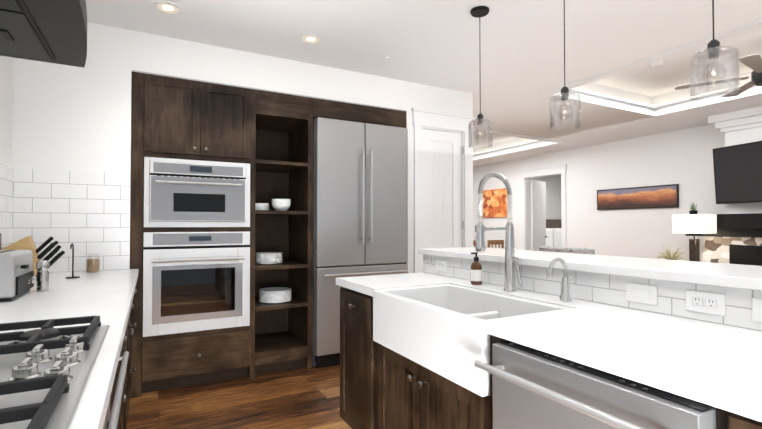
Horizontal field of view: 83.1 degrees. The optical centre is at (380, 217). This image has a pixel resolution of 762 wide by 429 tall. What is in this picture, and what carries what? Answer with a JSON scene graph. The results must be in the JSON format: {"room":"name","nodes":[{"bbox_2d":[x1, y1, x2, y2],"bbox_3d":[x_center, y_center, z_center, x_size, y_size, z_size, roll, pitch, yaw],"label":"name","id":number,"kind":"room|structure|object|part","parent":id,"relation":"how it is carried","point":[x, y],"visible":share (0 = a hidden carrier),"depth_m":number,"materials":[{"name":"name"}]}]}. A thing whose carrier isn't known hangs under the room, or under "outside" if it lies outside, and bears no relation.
{"room":"kitchen","nodes":[
{"label":"kitchen","id":0,"kind":"room"},
{"bbox_2d":[0,56,12,248],"bbox_3d":[-1.185,-0.078,0.371,0.158,2.670,7.040,1,-1,-28],"label":"wall","id":1,"kind":"structure","parent":0,"point":[6,121],"depth_m":2.68,"materials":[{"name":"white tile"}]},
{"bbox_2d":[0,0,86,67],"bbox_3d":[-0.951,-0.940,0.795,0.655,0.929,1.020,1,-1,-28],"label":"range hood","id":2,"kind":"object","parent":1,"relation":"attached to","point":[52,31],"visible":1,"depth_m":1.10,"materials":[{"name":"black"}]},
{"bbox_2d":[126,363,351,428],"bbox_3d":[2.884,1.365,4.979,11.710,0.060,11.350,1,-1,-28],"label":"floor","id":3,"kind":"structure","parent":0,"point":[301,398],"depth_m":2.99,"materials":[{"name":"brown wood"}]},
{"bbox_2d":[110,383,113,414],"bbox_3d":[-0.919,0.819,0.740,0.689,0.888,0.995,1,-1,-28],"label":"base cabinet","id":4,"kind":"object","parent":3,"relation":"on","point":[112,392],"depth_m":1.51,"materials":[{"name":"brown wood"}]},
{"bbox_2d":[103,351,128,428],"bbox_3d":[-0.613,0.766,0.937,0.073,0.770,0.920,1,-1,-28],"label":"oven","id":5,"kind":"object","parent":4,"relation":"in","point":[111,421],"visible":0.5,"depth_m":1.05,"materials":[{"name":"silver metal"}]},
{"bbox_2d":[114,331,125,428],"bbox_3d":[-1.350,0.833,1.542,0.689,0.888,0.825,1,-1,-28],"label":"base cabinet","id":6,"kind":"object","parent":3,"relation":"on","point":[122,415],"depth_m":1.97,"materials":[{"name":"brown wood"}]},
{"bbox_2d":[126,304,133,424],"bbox_3d":[-1.704,0.844,2.202,0.689,0.888,0.790,1,-1,-28],"label":"base cabinet","id":7,"kind":"object","parent":3,"relation":"on","point":[126,346],"depth_m":2.66,"materials":[{"name":"brown wood"}]},
{"bbox_2d":[0,269,138,428],"bbox_3d":[-0.678,0.347,0.348,0.720,0.042,5.932,1,-1,-28],"label":"countertop","id":8,"kind":"structure","parent":7,"relation":"on","point":[106,296],"depth_m":1.61,"materials":[{"name":"white stone"}]},
{"bbox_2d":[0,250,36,301],"bbox_3d":[-1.689,0.251,1.907,0.230,0.202,0.352,1,-1,-28],"label":"toaster","id":9,"kind":"object","parent":8,"relation":"on","point":[18,278],"visible":1,"depth_m":1.82,"materials":[{"name":"silver metal"}]},
{"bbox_2d":[1,236,64,275],"bbox_3d":[-2.151,0.239,2.663,0.313,0.250,0.090,1,-1,-28],"label":"knife block","id":10,"kind":"object","parent":8,"relation":"on","point":[27,243],"visible":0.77,"depth_m":2.66,"materials":[{"name":"brown wood"}]},
{"bbox_2d":[36,260,49,290],"bbox_3d":[-1.647,0.282,2.093,0.052,0.146,0.051,1,-1,-28],"label":"salt mill","id":11,"kind":"object","parent":8,"relation":"on","point":[42,268],"visible":1,"depth_m":2.08,"materials":[{"name":"silver metal"}]},
{"bbox_2d":[0,315,108,428],"bbox_3d":[-0.860,0.309,0.806,0.530,0.048,0.910,1,-1,-28],"label":"cooktop","id":12,"kind":"object","parent":8,"relation":"in","point":[46,370],"visible":1,"depth_m":0.87,"materials":[{"name":"silver metal"}]},
{"bbox_2d":[66,243,79,277],"bbox_3d":[-1.844,0.258,2.567,0.070,0.209,0.127,1,-1,-28],"label":"wire stand","id":13,"kind":"object","parent":8,"relation":"on","point":[72,248],"visible":1,"depth_m":2.59,"materials":[{"name":"black metal"}]},
{"bbox_2d":[85,253,99,272],"bbox_3d":[-1.948,0.306,2.907,0.084,0.125,0.083,1,-1,-28],"label":"jar","id":14,"kind":"object","parent":8,"relation":"on","point":[91,265],"visible":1,"depth_m":2.88,"materials":[{"name":"clear glass"}]},
{"bbox_2d":[138,320,253,396],"bbox_3d":[-1.560,1.109,3.599,0.770,0.405,0.683,1,-1,-28],"label":"base cabinet","id":15,"kind":"object","parent":3,"relation":"on","point":[168,361],"depth_m":3.30,"materials":[{"name":"brown wood"}]},
{"bbox_2d":[143,231,249,336],"bbox_3d":[-1.518,0.494,3.531,0.758,0.760,0.641,1,-1,-28],"label":"built-in oven","id":16,"kind":"object","parent":15,"relation":"in","point":[203,284],"visible":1,"depth_m":3.29,"materials":[{"name":"silver metal"}]},
{"bbox_2d":[340,287,372,428],"bbox_3d":[0.132,0.849,2.513,0.625,0.888,0.485,1,-1,-28],"label":"base cabinet","id":17,"kind":"object","parent":3,"relation":"on","point":[356,308],"depth_m":2.37,"materials":[{"name":"brown wood"}]},
{"bbox_2d":[336,272,761,421],"bbox_3d":[0.823,0.362,1.227,0.634,0.042,3.460,1,-1,-28],"label":"countertop","id":18,"kind":"structure","parent":17,"relation":"on","point":[716,365],"depth_m":1.19,"materials":[{"name":"white stone"}]},
{"bbox_2d":[373,284,571,396],"bbox_3d":[0.359,0.483,1.907,0.479,0.250,0.807,1,-1,-28],"label":"farmhouse sink","id":19,"kind":"object","parent":18,"relation":"in","point":[439,329],"visible":0.71,"depth_m":1.80,"materials":[{"name":"white ceramic"}]},
{"bbox_2d":[471,252,481,284],"bbox_3d":[0.510,0.272,2.309,0.066,0.172,0.060,1,-1,-28],"label":"soap bottle","id":20,"kind":"object","parent":18,"relation":"on","point":[476,272],"visible":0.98,"depth_m":2.29,"materials":[{"name":"orange glass"}]},
{"bbox_2d":[475,172,522,291],"bbox_3d":[0.557,0.068,2.032,0.239,0.571,0.098,1,-1,-28],"label":"faucet","id":21,"kind":"object","parent":18,"relation":"on","point":[511,262],"visible":1,"depth_m":2.06,"materials":[{"name":"silver metal"}]},
{"bbox_2d":[548,258,575,301],"bbox_3d":[0.749,0.258,1.781,0.123,0.182,0.069,1,-1,-28],"label":"water faucet","id":22,"kind":"object","parent":18,"relation":"on","point":[565,295],"visible":1,"depth_m":1.79,"materials":[{"name":"silver metal"}]},
{"bbox_2d":[312,117,407,366],"bbox_3d":[-0.299,0.221,4.214,0.930,2.178,0.780,1,-1,-28],"label":"fridge","id":23,"kind":"object","parent":3,"relation":"on","point":[360,198],"visible":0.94,"depth_m":3.86,"materials":[{"name":"grey metal"}]},
{"bbox_2d":[372,335,505,428],"bbox_3d":[0.437,0.947,1.942,0.625,0.672,0.812,1,-1,-28],"label":"base cabinet","id":24,"kind":"object","parent":3,"relation":"on","point":[382,387],"depth_m":1.80,"materials":[{"name":"brown wood"}]},
{"bbox_2d":[487,240,503,248],"bbox_3d":[2.180,0.921,8.633,0.420,0.950,0.420,1,-1,-28],"label":"dining chair","id":25,"kind":"object","parent":3,"relation":"on","point":[495,242],"visible":0.19,"depth_m":8.47,"materials":[{"name":"brown wood"}]},
{"bbox_2d":[546,219,561,246],"bbox_3d":[4.566,0.730,10.641,2.200,1.400,2.115,1,-1,-28],"label":"bed","id":26,"kind":"object","parent":3,"relation":"on","point":[554,232],"visible":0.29,"depth_m":11.32,"materials":[{"name":"white fabric"}]},
{"bbox_2d":[539,246,594,254],"bbox_3d":[2.226,0.841,5.060,0.660,0.990,0.709,1,-1,-28],"label":"armchair","id":27,"kind":"object","parent":3,"relation":"on","point":[570,250],"visible":0.15,"depth_m":4.78,"materials":[{"name":"fabric"}]},
{"bbox_2d":[686,213,761,265],"bbox_3d":[4.864,0.641,4.948,0.659,1.384,2.320,1,-1,-28],"label":"fireplace","id":28,"kind":"object","parent":3,"relation":"on","point":[736,239],"visible":0.29,"depth_m":5.32,"materials":[{"name":"stone"}]},
{"bbox_2d":[688,202,697,213],"bbox_3d":[4.179,-0.126,5.751,0.100,0.174,0.097,1,-1,-28],"label":"potted plant","id":29,"kind":"object","parent":28,"relation":"on","point":[693,210],"visible":0.96,"depth_m":5.73,"materials":[{"name":"green plant"}]},
{"bbox_2d":[717,408,761,428],"bbox_3d":[1.133,0.818,0.667,0.608,0.888,0.793,1,-1,-28],"label":"base cabinet","id":30,"kind":"object","parent":3,"relation":"on","point":[726,419],"depth_m":0.85,"materials":[{"name":"brown wood"}]},
{"bbox_2d":[474,340,717,428],"bbox_3d":[0.727,0.783,1.249,0.638,0.768,0.623,1,-1,-28],"label":"dishwasher","id":31,"kind":"object","parent":30,"relation":"in","point":[533,388],"visible":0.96,"depth_m":1.12,"materials":[{"name":"grey metal"}]},
{"bbox_3d":[3.860,1.000,5.629,0.420,0.690,0.760,1,-1,-28],"label":"side table","id":32,"kind":"object","parent":3,"relation":"on","visible":0},
{"bbox_2d":[655,245,688,259],"bbox_3d":[3.820,0.511,5.666,0.365,0.288,0.370,1,-1,-28],"label":"succulent plant","id":33,"kind":"object","parent":32,"relation":"on","point":[669,257],"visible":0.6,"depth_m":5.66,"materials":[{"name":"green plant"}]},
{"bbox_2d":[672,214,716,261],"bbox_3d":[3.973,0.306,5.451,0.260,0.690,0.380,1,-1,-28],"label":"table lamp","id":34,"kind":"object","parent":32,"relation":"on","point":[693,224],"visible":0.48,"depth_m":5.39,"materials":[{"name":"white fabric"}]},
{"bbox_2d":[12,22,472,272],"bbox_3d":[-0.897,-0.016,4.063,3.860,2.670,0.808,1,-1,-28],"label":"wall","id":35,"kind":"structure","parent":0,"point":[71,146],"depth_m":3.05,"materials":[{"name":"white paint"}]},
{"bbox_2d":[142,73,253,163],"bbox_3d":[-1.560,-0.765,3.630,0.770,0.583,0.683,1,-1,-28],"label":"upper cabinet","id":36,"kind":"object","parent":35,"relation":"attached to","point":[185,119],"depth_m":3.32,"materials":[{"name":"brown wood"}]},
{"bbox_2d":[144,157,249,226],"bbox_3d":[-1.473,-0.181,3.458,0.758,0.516,0.452,1,-1,-28],"label":"built-in microwave","id":37,"kind":"object","parent":36,"relation":"in","point":[188,190],"visible":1,"depth_m":3.29,"materials":[{"name":"silver metal"}]},
{"bbox_2d":[254,89,309,135],"bbox_3d":[-0.992,-0.952,3.950,0.450,0.198,0.663,1,-1,-28],"label":"upper cabinet","id":38,"kind":"object","parent":35,"relation":"attached to","point":[279,114],"depth_m":3.71,"materials":[{"name":"brown wood"}]},
{"bbox_2d":[298,98,405,135],"bbox_3d":[-0.336,-0.961,4.302,0.950,0.168,0.663,1,-1,-28],"label":"upper cabinet","id":39,"kind":"object","parent":35,"relation":"attached to","point":[322,108],"depth_m":3.96,"materials":[{"name":"brown wood"}]},
{"bbox_2d":[132,70,405,110],"bbox_3d":[-0.786,-1.061,3.695,2.346,0.011,0.015,1,-1,-28],"label":"trim","id":40,"kind":"structure","parent":39,"relation":"attached to","point":[261,89],"depth_m":3.56,"materials":[{"name":"brown wood"}]},
{"bbox_2d":[411,108,474,272],"bbox_3d":[0.625,0.123,4.472,0.780,2.405,0.162,1,-1,-28],"label":"door frame","id":41,"kind":"structure","parent":35,"relation":"attached to","point":[436,120],"depth_m":4.39,"materials":[{"name":"white wood"}]},
{"bbox_2d":[422,129,463,247],"bbox_3d":[0.648,0.207,4.439,0.522,2.213,0.110,1,-1,-28],"label":"pantry door","id":42,"kind":"structure","parent":35,"relation":"in","point":[443,224],"depth_m":4.47,"materials":[{"name":"white wood"}]},
{"bbox_3d":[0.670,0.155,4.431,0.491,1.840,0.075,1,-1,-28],"label":"knob","id":43,"kind":"part","parent":42,"relation":"part of","materials":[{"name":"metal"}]},
{"bbox_2d":[255,203,267,209],"bbox_3d":[-1.061,-0.090,3.776,0.149,0.066,0.149,0,-1,17],"label":"bowl","id":44,"kind":"object","parent":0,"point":[258,206],"depth_m":3.71,"materials":[{"name":"white ceramic"}]},
{"bbox_2d":[256,252,282,263],"bbox_3d":[-0.990,0.361,3.807,0.230,0.096,0.230,1,-1,-28],"label":"bowl","id":45,"kind":"object","parent":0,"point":[269,257],"visible":1,"depth_m":3.74,"materials":[{"name":"white ceramic"}]},
{"bbox_2d":[259,287,290,302],"bbox_3d":[-0.936,0.690,3.807,0.280,0.108,0.280,1,-1,-28],"label":"plate","id":46,"kind":"object","parent":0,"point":[275,295],"visible":1,"depth_m":3.74,"materials":[{"name":"white ceramic"}]},
{"bbox_2d":[272,199,290,210],"bbox_3d":[-0.898,-0.109,3.864,0.167,0.108,0.167,-1,-1,35],"label":"bowl","id":47,"kind":"object","parent":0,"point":[280,204],"depth_m":3.80,"materials":[{"name":"white ceramic"}]},
{"bbox_2d":[85,0,761,166],"bbox_3d":[2.884,-1.535,5.028,11.710,0.400,11.350,1,-1,-28],"label":"ceiling","id":48,"kind":"structure","parent":0,"point":[513,53],"depth_m":3.38,"materials":[{"name":"white paint"}]},
{"bbox_2d":[153,1,182,14],"bbox_3d":[-1.394,-1.369,2.813,0.176,0.004,0.176,1,-1,-28],"label":"recessed light","id":49,"kind":"object","parent":48,"relation":"in","point":[166,7],"visible":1,"depth_m":2.81,"materials":[{"name":"white"}]},
{"bbox_2d":[299,34,322,43],"bbox_3d":[-0.535,-1.362,3.285,0.176,0.004,0.176,1,-1,-28],"label":"recessed light","id":50,"kind":"object","parent":48,"relation":"in","point":[310,39],"visible":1,"depth_m":3.28,"materials":[{"name":"white"}]},
{"bbox_2d":[468,6,492,148],"bbox_3d":[0.654,-0.919,2.838,0.156,0.904,0.156,1,-1,-28],"label":"pendant light","id":51,"kind":"object","parent":48,"relation":"hanging from","point":[479,11],"visible":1,"depth_m":2.82,"materials":[{"name":"clear glass"}]},
{"bbox_2d":[473,128,564,143],"bbox_3d":[2.041,-1.355,6.763,2.310,0.138,0.110,1,-1,-28],"label":"trim","id":52,"kind":"structure","parent":48,"relation":"attached to","point":[494,132],"depth_m":6.89,"materials":[{"name":"white wood"}]},
{"bbox_2d":[473,141,567,160],"bbox_3d":[2.397,-1.323,8.679,0.110,0.138,3.150,1,-1,-28],"label":"trim","id":53,"kind":"structure","parent":48,"relation":"attached to","point":[538,142],"depth_m":8.33,"materials":[{"name":"white"}]},
{"bbox_2d":[549,0,580,130],"bbox_3d":[0.975,-0.928,2.284,0.156,0.904,0.156,1,-1,-28],"label":"pendant light","id":54,"kind":"object","parent":48,"relation":"hanging from","point":[564,95],"visible":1,"depth_m":2.27,"materials":[{"name":"clear glass"}]},
{"bbox_2d":[549,89,655,117],"bbox_3d":[2.666,-1.382,5.124,1.860,0.138,0.110,1,-1,-28],"label":"trim","id":55,"kind":"structure","parent":48,"relation":"attached to","point":[603,101],"depth_m":5.17,"materials":[{"name":"white wood"}]},
{"bbox_2d":[539,19,761,97],"bbox_3d":[2.490,-1.412,3.349,0.110,0.138,3.070,1,-1,-28],"label":"trim","id":56,"kind":"structure","parent":48,"relation":"attached to","point":[755,25],"depth_m":3.59,"materials":[{"name":"white wood"}]},
{"bbox_2d":[651,61,664,67],"bbox_3d":[2.893,-1.596,4.494,0.124,0.034,0.124,1,-1,-28],"label":"smoke detector","id":57,"kind":"object","parent":48,"relation":"attached to","point":[658,64],"visible":0.98,"depth_m":4.46,"materials":[{"name":"white plastic"}]},
{"bbox_2d":[651,85,761,118],"bbox_3d":[4.252,-1.396,4.296,0.110,0.138,3.070,1,-1,-28],"label":"trim","id":58,"kind":"structure","parent":48,"relation":"attached to","point":[683,105],"depth_m":5.09,"materials":[{"name":"white wood"}]},
{"bbox_2d":[690,0,739,99],"bbox_3d":[1.318,-0.938,1.708,0.156,0.904,0.156,1,-1,-28],"label":"pendant light","id":59,"kind":"object","parent":48,"relation":"hanging from","point":[714,49],"visible":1,"depth_m":1.69,"materials":[{"name":"clear glass"}]},
{"bbox_2d":[674,53,761,96],"bbox_3d":[3.511,-1.424,3.881,1.331,0.400,1.326,1,-1,-28],"label":"ceiling fan","id":60,"kind":"object","parent":48,"relation":"hanging from","point":[753,62],"visible":0.94,"depth_m":3.93,"materials":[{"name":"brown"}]},
{"bbox_2d":[530,175,560,218],"bbox_3d":[3.832,0.109,11.520,3.450,2.670,0.100,1,-1,-28],"label":"wall","id":61,"kind":"structure","parent":0,"point":[553,197],"depth_m":11.98,"materials":[{"name":"white paint"}]},
{"bbox_2d":[423,254,761,330],"bbox_3d":[1.273,0.748,1.462,0.385,1.054,3.460,1,-1,-28],"label":"tile backsplash","id":62,"kind":"structure","parent":0,"point":[608,289],"depth_m":1.72,"materials":[{"name":"white tile"}]},
{"bbox_2d":[436,259,446,271],"bbox_3d":[0.380,0.303,2.716,0.009,0.072,0.116,1,-1,-28],"label":"outlet","id":63,"kind":"object","parent":62,"relation":"attached to","point":[441,265],"visible":1,"depth_m":2.71,"materials":[{"name":"white plastic"}]},
{"bbox_2d":[418,247,761,290],"bbox_3d":[1.298,0.203,1.493,0.520,0.035,3.475,1,-1,-28],"label":"bar","id":64,"kind":"object","parent":62,"relation":"on","point":[740,276],"visible":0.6,"depth_m":1.74,"materials":[{"name":"white stone"}]},
{"bbox_2d":[626,282,656,305],"bbox_3d":[0.974,0.285,1.610,0.008,0.072,0.116,1,-1,-28],"label":"light switch","id":65,"kind":"object","parent":62,"relation":"attached to","point":[641,293],"visible":1,"depth_m":1.60,"materials":[{"name":"white plastic"}]},
{"bbox_2d":[686,289,725,315],"bbox_3d":[1.073,0.282,1.425,0.009,0.072,0.116,1,-1,-28],"label":"outlet","id":66,"kind":"object","parent":62,"relation":"attached to","point":[706,302],"visible":1,"depth_m":1.42,"materials":[{"name":"white plastic"}]},
{"bbox_2d":[752,297,761,321],"bbox_3d":[1.161,0.279,1.262,0.008,0.072,0.116,1,-1,-28],"label":"light switch","id":67,"kind":"object","parent":62,"relation":"attached to","point":[756,309],"visible":1,"depth_m":1.30,"materials":[{"name":"white plastic"}]},
{"bbox_2d":[473,124,725,261],"bbox_3d":[4.756,0.017,6.007,0.140,2.670,11.350,1,-1,-28],"label":"wall","id":68,"kind":"structure","parent":0,"point":[683,158],"depth_m":7.13,"materials":[{"name":"white paint"}]},
{"bbox_2d":[483,188,506,217],"bbox_3d":[2.575,-0.323,9.888,0.034,0.640,0.960,1,-1,-28],"label":"picture","id":69,"kind":"object","parent":68,"relation":"attached to","point":[494,202],"visible":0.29,"depth_m":9.79},
{"bbox_2d":[530,179,547,250],"bbox_3d":[3.485,0.293,9.418,0.105,2.208,0.860,-1,-1,39],"label":"bedroom door","id":70,"kind":"structure","parent":68,"relation":"in","point":[538,211],"depth_m":9.37,"materials":[{"name":"white wood"}]},
{"bbox_2d":[519,164,566,249],"bbox_3d":[3.301,0.194,8.668,0.182,2.405,1.160,1,-1,-28],"label":"door frame","id":71,"kind":"structure","parent":68,"relation":"attached to","point":[527,175],"depth_m":9.00,"materials":[{"name":"white wood"}]},
{"bbox_2d":[597,184,678,209],"bbox_3d":[4.128,-0.317,6.998,0.031,0.350,1.320,1,-1,-28],"label":"picture","id":72,"kind":"object","parent":68,"relation":"attached to","point":[661,196],"visible":0.96,"depth_m":6.91,"materials":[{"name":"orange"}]},
{"bbox_2d":[708,106,761,213],"bbox_3d":[4.953,-0.695,4.944,0.530,1.283,1.830,1,-1,-28],"label":"fireplace mantel","id":73,"kind":"structure","parent":0,"point":[744,126],"depth_m":5.39,"materials":[{"name":"white paint"}]},
{"bbox_3d":[4.665,-0.545,5.043,0.139,0.120,0.120,1,-1,-28],"label":"wall","id":74,"kind":"structure","parent":0,"visible":0},
{"bbox_2d":[713,141,761,203],"bbox_3d":[4.519,-0.544,4.992,0.047,0.720,1.240,-4,0,-16],"label":"screen","id":75,"kind":"object","parent":74,"relation":"attached to","point":[738,173],"visible":1,"depth_m":5.29,"materials":[{"name":"black plastic"}]}
]}

